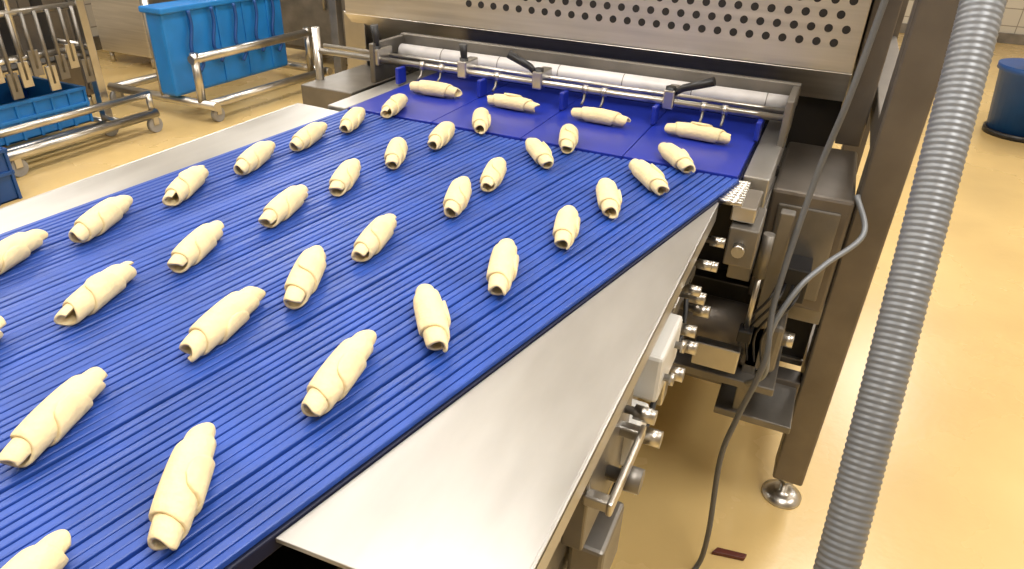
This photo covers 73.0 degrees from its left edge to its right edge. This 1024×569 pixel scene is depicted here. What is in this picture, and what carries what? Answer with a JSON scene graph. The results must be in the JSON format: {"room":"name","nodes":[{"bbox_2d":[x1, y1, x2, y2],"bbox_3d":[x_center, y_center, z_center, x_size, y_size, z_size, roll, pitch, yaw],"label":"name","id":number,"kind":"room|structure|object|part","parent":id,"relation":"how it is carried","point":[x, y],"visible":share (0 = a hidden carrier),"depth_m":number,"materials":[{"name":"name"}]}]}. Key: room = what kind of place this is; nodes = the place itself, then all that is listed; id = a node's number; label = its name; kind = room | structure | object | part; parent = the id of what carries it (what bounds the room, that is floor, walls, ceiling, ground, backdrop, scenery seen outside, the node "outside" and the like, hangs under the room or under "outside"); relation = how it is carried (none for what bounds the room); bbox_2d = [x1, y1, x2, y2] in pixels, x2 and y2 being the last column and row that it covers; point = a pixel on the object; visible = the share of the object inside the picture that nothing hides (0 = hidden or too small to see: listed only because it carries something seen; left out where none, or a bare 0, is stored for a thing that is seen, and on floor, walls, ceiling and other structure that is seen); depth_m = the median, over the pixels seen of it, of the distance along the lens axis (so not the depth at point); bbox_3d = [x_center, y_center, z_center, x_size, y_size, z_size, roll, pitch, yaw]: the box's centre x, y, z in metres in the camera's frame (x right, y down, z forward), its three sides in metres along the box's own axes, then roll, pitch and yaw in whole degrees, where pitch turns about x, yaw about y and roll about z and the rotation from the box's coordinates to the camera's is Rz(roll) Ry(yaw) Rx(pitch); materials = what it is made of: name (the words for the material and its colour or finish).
{"room":"processing plant","nodes":[
{"label":"processing plant","id":0,"kind":"room"},
{"bbox_2d":[84,0,98,35],"bbox_3d":[-4.380,-3.351,5.191,0.300,3.300,14.400,14,32,20],"label":"wall","id":1,"kind":"structure","parent":0,"point":[89,10],"depth_m":6.49,"materials":[{"name":"tile"}]},
{"bbox_2d":[93,35,101,49],"bbox_3d":[-4.282,-1.935,5.928,0.040,0.120,14.000,14,32,20],"label":"baseboard","id":2,"kind":"structure","parent":1,"relation":"attached to","point":[97,41],"depth_m":6.56,"materials":[{"name":"metal"}]},
{"bbox_2d":[0,33,1023,568],"bbox_3d":[0.972,-0.482,4.003,12.000,0.100,14.400,14,32,20],"label":"floor","id":3,"kind":"structure","parent":0,"point":[951,496],"depth_m":2.28,"materials":[{"name":"plastic"}]},
{"bbox_2d":[0,147,22,205],"bbox_3d":[-2.820,-0.510,3.415,0.414,0.270,0.474,14,32,20],"label":"crate","id":4,"kind":"object","parent":3,"relation":"on","point":[9,188],"visible":1,"depth_m":3.51,"materials":[{"name":"plastic"}]},
{"bbox_2d":[41,0,102,104],"bbox_3d":[-3.078,-2.142,4.590,0.350,1.900,0.150,14,32,20],"label":"trolley","id":5,"kind":"object","parent":3,"relation":"on","point":[77,76],"visible":0.21,"depth_m":4.74,"materials":[{"name":"silver metal"}]},
{"bbox_3d":[-2.926,-2.146,4.508,0.020,1.720,0.110,14,32,20],"label":"door","id":6,"kind":"part","parent":5,"relation":"part of","materials":[{"name":"metal"}]},
{"bbox_3d":[-3.033,-1.318,4.968,0.039,0.100,0.040,14,32,20],"label":"leg","id":7,"kind":"part","parent":5,"relation":"part of","materials":[{"name":"silver metal"}]},
{"bbox_2d":[0,0,162,176],"bbox_3d":[-2.941,-1.527,3.836,0.856,1.600,1.320,14,32,20],"label":"trolley","id":8,"kind":"object","parent":3,"relation":"on","point":[27,43],"visible":0.88,"depth_m":4.05,"materials":[{"name":"silver metal"}]},
{"bbox_3d":[-2.797,-1.158,3.747,0.016,0.140,0.060,14,32,20],"label":"scraper blade","id":9,"kind":"part","parent":8,"relation":"part of","materials":[{"name":"silver metal"}]},
{"bbox_3d":[-2.950,-1.498,4.014,0.020,0.330,0.070,14,32,20],"label":"scraper blade","id":10,"kind":"part","parent":8,"relation":"part of","materials":[{"name":"metal"}]},
{"bbox_3d":[-2.724,-1.707,3.623,0.027,1.020,0.028,14,32,20],"label":"post","id":11,"kind":"part","parent":8,"relation":"part of","materials":[{"name":"silver metal"}]},
{"bbox_3d":[-2.770,-1.105,3.856,0.016,0.140,0.060,14,32,20],"label":"scraper blade","id":12,"kind":"part","parent":8,"relation":"part of","materials":[{"name":"metal"}]},
{"bbox_3d":[-2.919,-1.531,4.074,0.020,0.330,0.070,14,32,20],"label":"scraper blade","id":13,"kind":"part","parent":8,"relation":"part of","materials":[{"name":"silver metal"}]},
{"bbox_3d":[-2.737,-1.181,3.891,0.016,0.140,0.060,14,32,20],"label":"scraper blade","id":14,"kind":"part","parent":8,"relation":"part of","materials":[{"name":"silver metal"}]},
{"bbox_3d":[-2.888,-1.564,4.133,0.020,0.330,0.070,14,32,20],"label":"scraper blade","id":15,"kind":"part","parent":8,"relation":"part of","materials":[{"name":"silver metal"}]},
{"bbox_3d":[-2.704,-1.257,3.926,0.016,0.140,0.060,14,32,20],"label":"scraper blade","id":16,"kind":"part","parent":8,"relation":"part of","materials":[{"name":"metal"}]},
{"bbox_3d":[-2.775,-1.429,3.678,0.036,0.035,1.020,14,32,20],"label":"rail","id":17,"kind":"part","parent":8,"relation":"part of","materials":[{"name":"silver metal"}]},
{"bbox_2d":[0,49,81,72],"bbox_3d":[-3.072,-1.250,3.932,0.590,0.015,0.980,14,32,20],"label":"metal rail","id":18,"kind":"object","parent":8,"relation":"on","point":[4,69],"depth_m":4.05,"materials":[{"name":"metal"}]},
{"bbox_3d":[-2.857,-1.597,4.193,0.020,0.330,0.070,14,32,20],"label":"scraper blade","id":19,"kind":"part","parent":8,"relation":"part of","materials":[{"name":"metal"}]},
{"bbox_3d":[-2.783,-1.222,3.798,0.036,0.035,1.020,14,32,20],"label":"rail","id":20,"kind":"part","parent":8,"relation":"part of","materials":[{"name":"silver metal"}]},
{"bbox_2d":[0,75,93,146],"bbox_3d":[-3.086,-1.003,4.078,0.584,0.220,0.884,14,32,20],"label":"crate","id":21,"kind":"object","parent":8,"relation":"on","point":[39,102],"visible":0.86,"depth_m":4.15,"materials":[{"name":"plastic"}]},
{"bbox_3d":[-2.677,-1.204,4.035,0.016,0.140,0.060,14,32,20],"label":"scraper blade","id":22,"kind":"part","parent":8,"relation":"part of","materials":[{"name":"silver metal"}]},
{"bbox_3d":[-2.800,-0.815,4.033,0.036,0.035,1.020,14,32,20],"label":"rail","id":23,"kind":"part","parent":8,"relation":"part of","materials":[{"name":"silver metal"}]},
{"bbox_3d":[-2.644,-1.281,4.070,0.016,0.140,0.060,14,32,20],"label":"scraper blade","id":24,"kind":"part","parent":8,"relation":"part of","materials":[{"name":"metal"}]},
{"bbox_3d":[-2.859,-1.522,4.312,0.630,0.035,0.036,14,32,20],"label":"rail","id":25,"kind":"part","parent":8,"relation":"part of","materials":[{"name":"silver metal"}]},
{"bbox_3d":[-2.611,-1.357,4.105,0.016,0.140,0.060,14,32,20],"label":"scraper blade","id":26,"kind":"part","parent":8,"relation":"part of","materials":[{"name":"silver metal"}]},
{"bbox_3d":[-2.583,-1.304,4.214,0.016,0.140,0.060,14,32,20],"label":"scraper blade","id":27,"kind":"part","parent":8,"relation":"part of","materials":[{"name":"metal"}]},
{"bbox_3d":[-2.562,-1.698,4.059,0.052,1.500,0.052,14,32,20],"label":"post","id":28,"kind":"part","parent":8,"relation":"part of","materials":[{"name":"silver metal"}]},
{"bbox_3d":[-2.875,-1.115,4.547,0.630,0.035,0.036,14,32,20],"label":"rail","id":29,"kind":"part","parent":8,"relation":"part of","materials":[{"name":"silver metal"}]},
{"bbox_3d":[-2.358,-1.179,4.505,0.039,0.130,0.040,14,32,20],"label":"outrigger post","id":30,"kind":"part","parent":8,"relation":"part of","materials":[{"name":"silver metal"}]},
{"bbox_2d":[90,0,175,68],"bbox_3d":[-3.138,-2.941,5.968,0.620,1.900,0.900,14,32,20],"label":"tall cabinet","id":31,"kind":"object","parent":3,"relation":"on","point":[121,27],"visible":0.29,"depth_m":5.92,"materials":[{"name":"silver metal"}]},
{"bbox_3d":[-3.572,-2.046,6.189,0.039,0.100,0.040,14,32,20],"label":"leg","id":32,"kind":"part","parent":31,"relation":"part of","materials":[{"name":"silver metal"}]},
{"bbox_3d":[-3.117,-1.928,6.018,0.039,0.100,0.040,14,32,20],"label":"leg","id":33,"kind":"part","parent":31,"relation":"part of","materials":[{"name":"silver metal"}]},
{"bbox_3d":[-2.864,-2.913,5.840,0.020,1.720,0.800,14,32,20],"label":"door","id":34,"kind":"part","parent":31,"relation":"part of","materials":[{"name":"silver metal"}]},
{"bbox_2d":[107,0,331,121],"bbox_3d":[-2.216,-1.841,5.201,1.020,0.829,1.350,14,32,20],"label":"trolley","id":35,"kind":"object","parent":3,"relation":"on","point":[196,45],"visible":0.98,"depth_m":4.90,"materials":[{"name":"silver metal"}]},
{"bbox_3d":[-2.109,-1.789,5.068,0.150,0.560,1.140,14,32,20],"label":"panel","id":36,"kind":"part","parent":35,"relation":"part of","materials":[{"name":"blue plastic"}]},
{"bbox_2d":[280,0,345,50],"bbox_3d":[-1.599,-2.968,6.125,1.000,1.900,0.752,14,32,20],"label":"tall cabinet","id":37,"kind":"object","parent":3,"relation":"on","point":[296,14],"visible":0.23,"depth_m":6.14,"materials":[{"name":"metal"}]},
{"bbox_2d":[328,0,346,73],"bbox_3d":[-0.937,-2.157,5.447,0.720,1.220,0.670,14,32,20],"label":"stand","id":38,"kind":"object","parent":3,"relation":"on","point":[335,8],"visible":0.02,"depth_m":5.36,"materials":[{"name":"silver metal"}]},
{"bbox_2d":[0,103,766,568],"bbox_3d":[-0.425,0.514,1.077,1.180,1.004,1.906,14,32,20],"label":"conveyor","id":39,"kind":"object","parent":3,"relation":"on","point":[505,447],"visible":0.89,"depth_m":0.86,"materials":[{"name":"blue plastic"}]},
{"bbox_2d":[0,316,6,338],"bbox_3d":[-0.623,0.079,0.776,0.042,0.039,0.147,3,30,1],"label":"croissant","id":40,"kind":"object","parent":39,"relation":"on","point":[3,323],"visible":1,"depth_m":0.83,"materials":[{"name":"beige food"}]},
{"bbox_2d":[0,229,47,274],"bbox_3d":[-0.719,-0.041,0.980,0.042,0.036,0.153,5,30,5],"label":"croissant","id":41,"kind":"object","parent":39,"relation":"on","point":[17,247],"visible":1,"depth_m":0.99,"materials":[{"name":"beige food"}]},
{"bbox_2d":[1,529,70,568],"bbox_3d":[-0.383,0.244,0.506,0.042,0.041,0.157,7,30,8],"label":"croissant","id":42,"kind":"object","parent":39,"relation":"on","point":[49,552],"visible":1,"depth_m":0.54,"materials":[{"name":"beige food"}]},
{"bbox_2d":[0,367,107,467],"bbox_3d":[-0.460,0.131,0.700,0.041,0.037,0.144,5,30,4],"label":"croissant","id":43,"kind":"object","parent":39,"relation":"on","point":[47,424],"visible":1,"depth_m":0.68,"materials":[{"name":"beige food"}]},
{"bbox_2d":[54,261,136,325],"bbox_3d":[-0.541,0.006,0.909,0.039,0.038,0.145,5,30,5],"label":"croissant","id":44,"kind":"object","parent":39,"relation":"on","point":[100,288],"visible":1,"depth_m":0.89,"materials":[{"name":"beige food"}]},
{"bbox_2d":[69,195,132,242],"bbox_3d":[-0.650,-0.108,1.097,0.043,0.040,0.153,3,30,1],"label":"croissant","id":45,"kind":"object","parent":39,"relation":"on","point":[98,219],"visible":1,"depth_m":1.07,"materials":[{"name":"beige food"}]},
{"bbox_3d":[-0.875,-0.027,1.006,0.146,0.008,1.900,14,32,20],"label":"plate","id":46,"kind":"part","parent":39,"relation":"part of","materials":[{"name":"silver metal"}]},
{"bbox_2d":[147,422,215,550],"bbox_3d":[-0.296,0.178,0.628,0.042,0.039,0.150,-2,30,-8],"label":"croissant","id":47,"kind":"object","parent":39,"relation":"on","point":[181,492],"visible":1,"depth_m":0.60,"materials":[{"name":"beige food"}]},
{"bbox_2d":[162,165,208,205],"bbox_3d":[-0.576,-0.181,1.229,0.041,0.039,0.152,2,30,-1],"label":"croissant","id":48,"kind":"object","parent":39,"relation":"on","point":[188,181],"visible":1,"depth_m":1.20,"materials":[{"name":"beige food"}]},
{"bbox_2d":[167,220,223,272],"bbox_3d":[-0.467,-0.060,1.029,0.041,0.038,0.143,4,30,3],"label":"croissant","id":49,"kind":"object","parent":39,"relation":"on","point":[193,248],"visible":1,"depth_m":1.00,"materials":[{"name":"beige food"}]},
{"bbox_2d":[179,286,265,361],"bbox_3d":[-0.356,0.043,0.857,0.045,0.038,0.156,9,31,11],"label":"croissant","id":50,"kind":"object","parent":39,"relation":"on","point":[221,321],"visible":1,"depth_m":0.83,"materials":[{"name":"beige food"}]},
{"bbox_2d":[234,141,275,174],"bbox_3d":[-0.503,-0.252,1.356,0.044,0.040,0.154,4,30,3],"label":"croissant","id":51,"kind":"object","parent":39,"relation":"on","point":[256,155],"visible":1,"depth_m":1.33,"materials":[{"name":"beige food"}]},
{"bbox_2d":[258,184,307,227],"bbox_3d":[-0.381,-0.135,1.165,0.042,0.038,0.149,6,30,7],"label":"croissant","id":52,"kind":"object","parent":39,"relation":"on","point":[279,209],"visible":1,"depth_m":1.14,"materials":[{"name":"beige food"}]},
{"bbox_2d":[283,245,325,308],"bbox_3d":[-0.285,-0.015,0.961,0.043,0.041,0.157,1,30,-2],"label":"croissant","id":53,"kind":"object","parent":39,"relation":"on","point":[304,278],"visible":1,"depth_m":0.93,"materials":[{"name":"beige food"}]},
{"bbox_2d":[289,122,326,150],"bbox_3d":[-0.434,-0.321,1.480,0.042,0.040,0.152,7,30,8],"label":"croissant","id":54,"kind":"object","parent":39,"relation":"on","point":[308,135],"visible":1,"depth_m":1.45,"materials":[{"name":"beige food"}]},
{"bbox_2d":[301,330,376,416],"bbox_3d":[-0.191,0.095,0.777,0.043,0.040,0.154,9,31,11],"label":"croissant","id":55,"kind":"object","parent":39,"relation":"on","point":[337,375],"visible":1,"depth_m":0.75,"materials":[{"name":"beige food"}]},
{"bbox_2d":[329,158,360,196],"bbox_3d":[-0.308,-0.203,1.286,0.043,0.040,0.149,3,30,1],"label":"croissant","id":56,"kind":"object","parent":39,"relation":"on","point":[347,173],"visible":1,"depth_m":1.25,"materials":[{"name":"beige food"}]},
{"bbox_2d":[339,107,365,132],"bbox_3d":[-0.365,-0.381,1.594,0.042,0.036,0.152,3,30,2],"label":"croissant","id":57,"kind":"object","parent":39,"relation":"on","point":[354,117],"visible":1,"depth_m":1.56,"materials":[{"name":"beige food"}]},
{"bbox_2d":[351,214,396,261],"bbox_3d":[-0.211,-0.078,1.076,0.041,0.040,0.143,7,30,9],"label":"croissant","id":58,"kind":"object","parent":39,"relation":"on","point":[374,237],"visible":1,"depth_m":1.05,"materials":[{"name":"beige food"}]},
{"bbox_2d":[384,137,407,168],"bbox_3d":[-0.235,-0.272,1.411,0.042,0.038,0.148,1,30,-3],"label":"croissant","id":59,"kind":"object","parent":39,"relation":"on","point":[396,151],"visible":1,"depth_m":1.38,"materials":[{"name":"beige food"}]},
{"bbox_2d":[413,284,450,352],"bbox_3d":[-0.102,0.039,0.884,0.042,0.037,0.145,-5,31,-12],"label":"croissant","id":60,"kind":"object","parent":39,"relation":"on","point":[432,316],"visible":1,"depth_m":0.85,"materials":[{"name":"beige food"}]},
{"bbox_2d":[427,121,454,149],"bbox_3d":[-0.153,-0.328,1.515,0.044,0.038,0.150,7,30,7],"label":"croissant","id":61,"kind":"object","parent":39,"relation":"on","point":[442,133],"visible":1,"depth_m":1.48,"materials":[{"name":"beige food"}]},
{"bbox_2d":[443,176,471,217],"bbox_3d":[-0.095,-0.160,1.225,0.043,0.040,0.154,4,30,3],"label":"croissant","id":62,"kind":"object","parent":39,"relation":"on","point":[458,194],"visible":1,"depth_m":1.19,"materials":[{"name":"beige food"}]},
{"bbox_2d":[480,157,506,191],"bbox_3d":[-0.034,-0.216,1.327,0.042,0.040,0.144,6,30,7],"label":"croissant","id":63,"kind":"object","parent":39,"relation":"on","point":[494,172],"visible":1,"depth_m":1.29,"materials":[{"name":"beige food"}]},
{"bbox_3d":[0.091,0.037,0.960,0.219,0.006,0.970,14,32,20],"label":"plate","id":64,"kind":"part","parent":39,"relation":"part of","materials":[{"name":"silver metal"}]},
{"bbox_2d":[486,238,518,295],"bbox_3d":[-0.012,-0.028,1.006,0.043,0.037,0.156,4,30,3],"label":"croissant","id":65,"kind":"object","parent":39,"relation":"on","point":[502,270],"visible":1,"depth_m":0.97,"materials":[{"name":"beige food"}]},
{"bbox_2d":[525,138,553,168],"bbox_3d":[0.058,-0.277,1.441,0.042,0.038,0.146,-5,31,-13],"label":"croissant","id":66,"kind":"object","parent":39,"relation":"on","point":[539,151],"visible":1,"depth_m":1.41,"materials":[{"name":"beige food"}]},
{"bbox_3d":[0.037,0.609,1.099,0.060,0.750,0.060,14,32,20],"label":"leg","id":67,"kind":"part","parent":39,"relation":"part of","materials":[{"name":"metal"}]},
{"bbox_2d":[553,205,580,249],"bbox_3d":[0.090,-0.096,1.132,0.042,0.036,0.143,6,30,6],"label":"croissant","id":68,"kind":"object","parent":39,"relation":"on","point":[566,228],"visible":1,"depth_m":1.10,"materials":[{"name":"beige food"}]},
{"bbox_3d":[0.098,0.246,0.790,0.032,0.016,0.016,14,32,20],"label":"tension handle post","id":69,"kind":"part","parent":39,"relation":"part of","materials":[{"name":"silver metal"}]},
{"bbox_3d":[0.111,0.227,0.885,0.028,0.130,0.180,14,32,20],"label":"bracket plate","id":70,"kind":"part","parent":39,"relation":"part of","materials":[{"name":"metal"}]},
{"bbox_2d":[596,178,621,218],"bbox_3d":[0.174,-0.159,1.245,0.044,0.038,0.153,3,30,1],"label":"croissant","id":71,"kind":"object","parent":39,"relation":"on","point":[609,198],"visible":1,"depth_m":1.21,"materials":[{"name":"beige food"}]},
{"bbox_3d":[0.001,0.321,0.719,0.010,0.245,1.860,14,32,20],"label":"frame","id":72,"kind":"part","parent":39,"relation":"part of","materials":[{"name":"metal"}]},
{"bbox_3d":[0.140,0.240,0.865,0.045,0.031,0.032,14,32,20],"label":"handwheel knob","id":73,"kind":"part","parent":39,"relation":"part of","materials":[{"name":"metal"}]},
{"bbox_3d":[0.151,0.189,0.894,0.032,0.016,0.016,14,32,20],"label":"tension handle post","id":74,"kind":"part","parent":39,"relation":"part of","materials":[{"name":"silver metal"}]},
{"bbox_2d":[629,159,669,195],"bbox_3d":[0.265,-0.213,1.343,0.043,0.041,0.155,-5,31,-13],"label":"croissant","id":75,"kind":"object","parent":39,"relation":"on","point":[651,177],"visible":1,"depth_m":1.31,"materials":[{"name":"beige food"}]},
{"bbox_3d":[0.299,0.028,1.262,0.018,0.030,0.270,14,32,20],"label":"clamp rail","id":76,"kind":"part","parent":39,"relation":"part of","materials":[{"name":"silver metal"}]},
{"bbox_2d":[301,0,959,568],"bbox_3d":[0.300,-0.663,2.174,1.695,2.007,2.105,14,32,20],"label":"machine","id":77,"kind":"object","parent":3,"relation":"on","point":[788,80],"visible":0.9,"depth_m":1.71,"materials":[{"name":"silver"}]},
{"bbox_3d":[-0.580,-0.612,2.098,0.023,0.320,0.024,14,32,20],"label":"handrail","id":78,"kind":"part","parent":77,"relation":"part of","materials":[{"name":"silver metal"}]},
{"bbox_3d":[-0.385,-0.691,1.949,0.021,0.079,0.025,14,32,20],"label":"clamp lever","id":79,"kind":"part","parent":77,"relation":"part of","materials":[{"name":"black plastic"}]},
{"bbox_2d":[380,94,407,117],"bbox_3d":[-0.288,-0.445,1.706,0.041,0.040,0.153,6,30,7],"label":"croissant","id":80,"kind":"object","parent":77,"relation":"on","point":[396,103],"visible":1,"depth_m":1.68,"materials":[{"name":"beige food"}]},
{"bbox_2d":[409,80,461,97],"bbox_3d":[-0.208,-0.523,1.848,0.157,0.038,0.045,13,32,18],"label":"croissant","id":81,"kind":"object","parent":77,"relation":"on","point":[426,87],"visible":1,"depth_m":1.83,"materials":[{"name":"beige food"}]},
{"bbox_3d":[-0.131,-0.616,1.858,0.021,0.060,0.025,14,32,20],"label":"clamp lever","id":82,"kind":"part","parent":77,"relation":"part of","materials":[{"name":"black plastic"}]},
{"bbox_2d":[472,107,490,133],"bbox_3d":[-0.071,-0.387,1.621,0.044,0.038,0.155,1,30,-2],"label":"croissant","id":83,"kind":"object","parent":77,"relation":"on","point":[481,118],"visible":1,"depth_m":1.58,"materials":[{"name":"beige food"}]},
{"bbox_2d":[487,93,539,111],"bbox_3d":[0.003,-0.465,1.762,0.150,0.039,0.041,16,33,23],"label":"croissant","id":84,"kind":"object","parent":77,"relation":"on","point":[506,100],"visible":1,"depth_m":1.75,"materials":[{"name":"beige food"}]},
{"bbox_3d":[0.032,-0.573,1.801,0.094,0.063,0.022,11,31,15],"label":"clamp lever","id":85,"kind":"part","parent":77,"relation":"part of","materials":[{"name":"black plastic"}]},
{"bbox_3d":[0.026,-0.539,1.824,1.345,0.017,0.017,14,32,20],"label":"guide rod","id":86,"kind":"part","parent":77,"relation":"part of","materials":[{"name":"silver metal"}]},
{"bbox_3d":[0.045,-0.563,1.857,1.345,0.013,0.013,14,32,20],"label":"guide rod","id":87,"kind":"part","parent":77,"relation":"part of","materials":[{"name":"silver metal"}]},
{"bbox_2d":[559,124,577,153],"bbox_3d":[0.125,-0.326,1.528,0.043,0.041,0.157,4,30,4],"label":"croissant","id":88,"kind":"object","parent":77,"relation":"on","point":[568,135],"visible":1,"depth_m":1.49,"materials":[{"name":"beige food"}]},
{"bbox_2d":[571,107,630,125],"bbox_3d":[0.214,-0.410,1.685,0.153,0.036,0.042,16,33,22],"label":"croissant","id":89,"kind":"object","parent":77,"relation":"on","point":[589,114],"visible":1,"depth_m":1.67,"materials":[{"name":"beige food"}]},
{"bbox_2d":[345,0,871,101],"bbox_3d":[0.431,-1.310,2.252,1.485,0.955,1.300,14,32,20],"label":"hood","id":90,"kind":"object","parent":77,"relation":"attached to","point":[819,45],"depth_m":1.81,"materials":[{"name":"metal"}]},
{"bbox_2d":[658,142,695,172],"bbox_3d":[0.344,-0.267,1.445,0.043,0.037,0.145,-5,31,-12],"label":"croissant","id":91,"kind":"object","parent":77,"relation":"on","point":[678,158],"visible":1,"depth_m":1.42,"materials":[{"name":"beige food"}]},
{"bbox_3d":[0.430,-0.470,1.651,0.108,0.064,0.022,17,33,24],"label":"clamp lever","id":92,"kind":"part","parent":77,"relation":"part of","materials":[{"name":"black plastic"}]},
{"bbox_2d":[664,121,730,143],"bbox_3d":[0.430,-0.354,1.599,0.154,0.040,0.042,16,33,23],"label":"croissant","id":93,"kind":"object","parent":77,"relation":"on","point":[693,130],"visible":1,"depth_m":1.58,"materials":[{"name":"beige food"}]},
{"bbox_3d":[0.464,0.160,1.576,0.100,0.060,0.030,14,32,20],"label":"bracket arm","id":94,"kind":"part","parent":77,"relation":"part of","materials":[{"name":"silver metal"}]},
{"bbox_3d":[0.444,0.077,1.698,0.280,0.120,0.120,14,32,20],"label":"drive motor","id":95,"kind":"part","parent":77,"relation":"part of","materials":[{"name":"black metal"}]},
{"bbox_3d":[0.526,0.172,1.720,0.260,0.020,0.220,14,32,20],"label":"motor mount","id":96,"kind":"part","parent":77,"relation":"part of","materials":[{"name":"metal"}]},
{"bbox_3d":[0.026,-0.199,1.976,1.300,0.530,0.020,14,32,20],"label":"belly panel","id":97,"kind":"part","parent":77,"relation":"part of","materials":[{"name":"metal"}]},
{"bbox_3d":[0.521,0.044,1.501,0.012,0.140,0.012,14,32,20],"label":"pneumatic rod","id":98,"kind":"part","parent":77,"relation":"part of","materials":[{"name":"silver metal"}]},
{"bbox_3d":[0.702,0.086,1.820,0.170,0.240,0.020,14,32,20],"label":"belly panel","id":99,"kind":"part","parent":77,"relation":"part of","materials":[{"name":"black metal"}]},
{"bbox_3d":[0.647,-0.071,1.568,0.130,0.220,0.007,14,32,20],"label":"drive box door","id":100,"kind":"part","parent":77,"relation":"part of","materials":[{"name":"metal"}]},
{"bbox_3d":[1.101,-1.040,1.947,0.060,1.030,1.070,14,32,20],"label":"panel","id":101,"kind":"part","parent":77,"relation":"part of","materials":[{"name":"grey metal"}]},
{"bbox_2d":[712,547,746,560],"bbox_3d":[0.568,0.704,1.809,0.088,0.012,0.019,9,31,11],"label":"scrap","id":102,"kind":"object","parent":3,"relation":"on","point":[718,551],"visible":1,"depth_m":1.80,"materials":[{"name":"brown"}]},
{"bbox_2d":[813,0,1006,568],"bbox_3d":[0.664,-0.646,0.865,0.051,3.327,2.112,14,32,20],"label":"conduit","id":103,"kind":"object","parent":3,"relation":"on","point":[977,23],"visible":1,"depth_m":0.84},
{"bbox_2d":[982,58,1023,142],"bbox_3d":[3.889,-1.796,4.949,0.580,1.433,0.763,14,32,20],"label":"waste bin","id":104,"kind":"object","parent":3,"relation":"on","point":[1005,120],"visible":1,"depth_m":5.05,"materials":[{"name":"plastic"}]},
{"bbox_2d":[902,0,1023,33],"bbox_3d":[3.971,-5.097,8.800,11.600,3.300,0.200,14,32,20],"label":"wall","id":105,"kind":"structure","parent":0,"point":[1013,16],"depth_m":8.55,"materials":[{"name":"tile"}]},
{"bbox_2d":[899,23,1023,44],"bbox_3d":[3.883,-3.663,9.493,11.560,0.120,0.040,14,32,20],"label":"baseboard","id":106,"kind":"structure","parent":105,"relation":"attached to","point":[1008,38],"depth_m":8.61,"materials":[{"name":"tile"}]}
]}

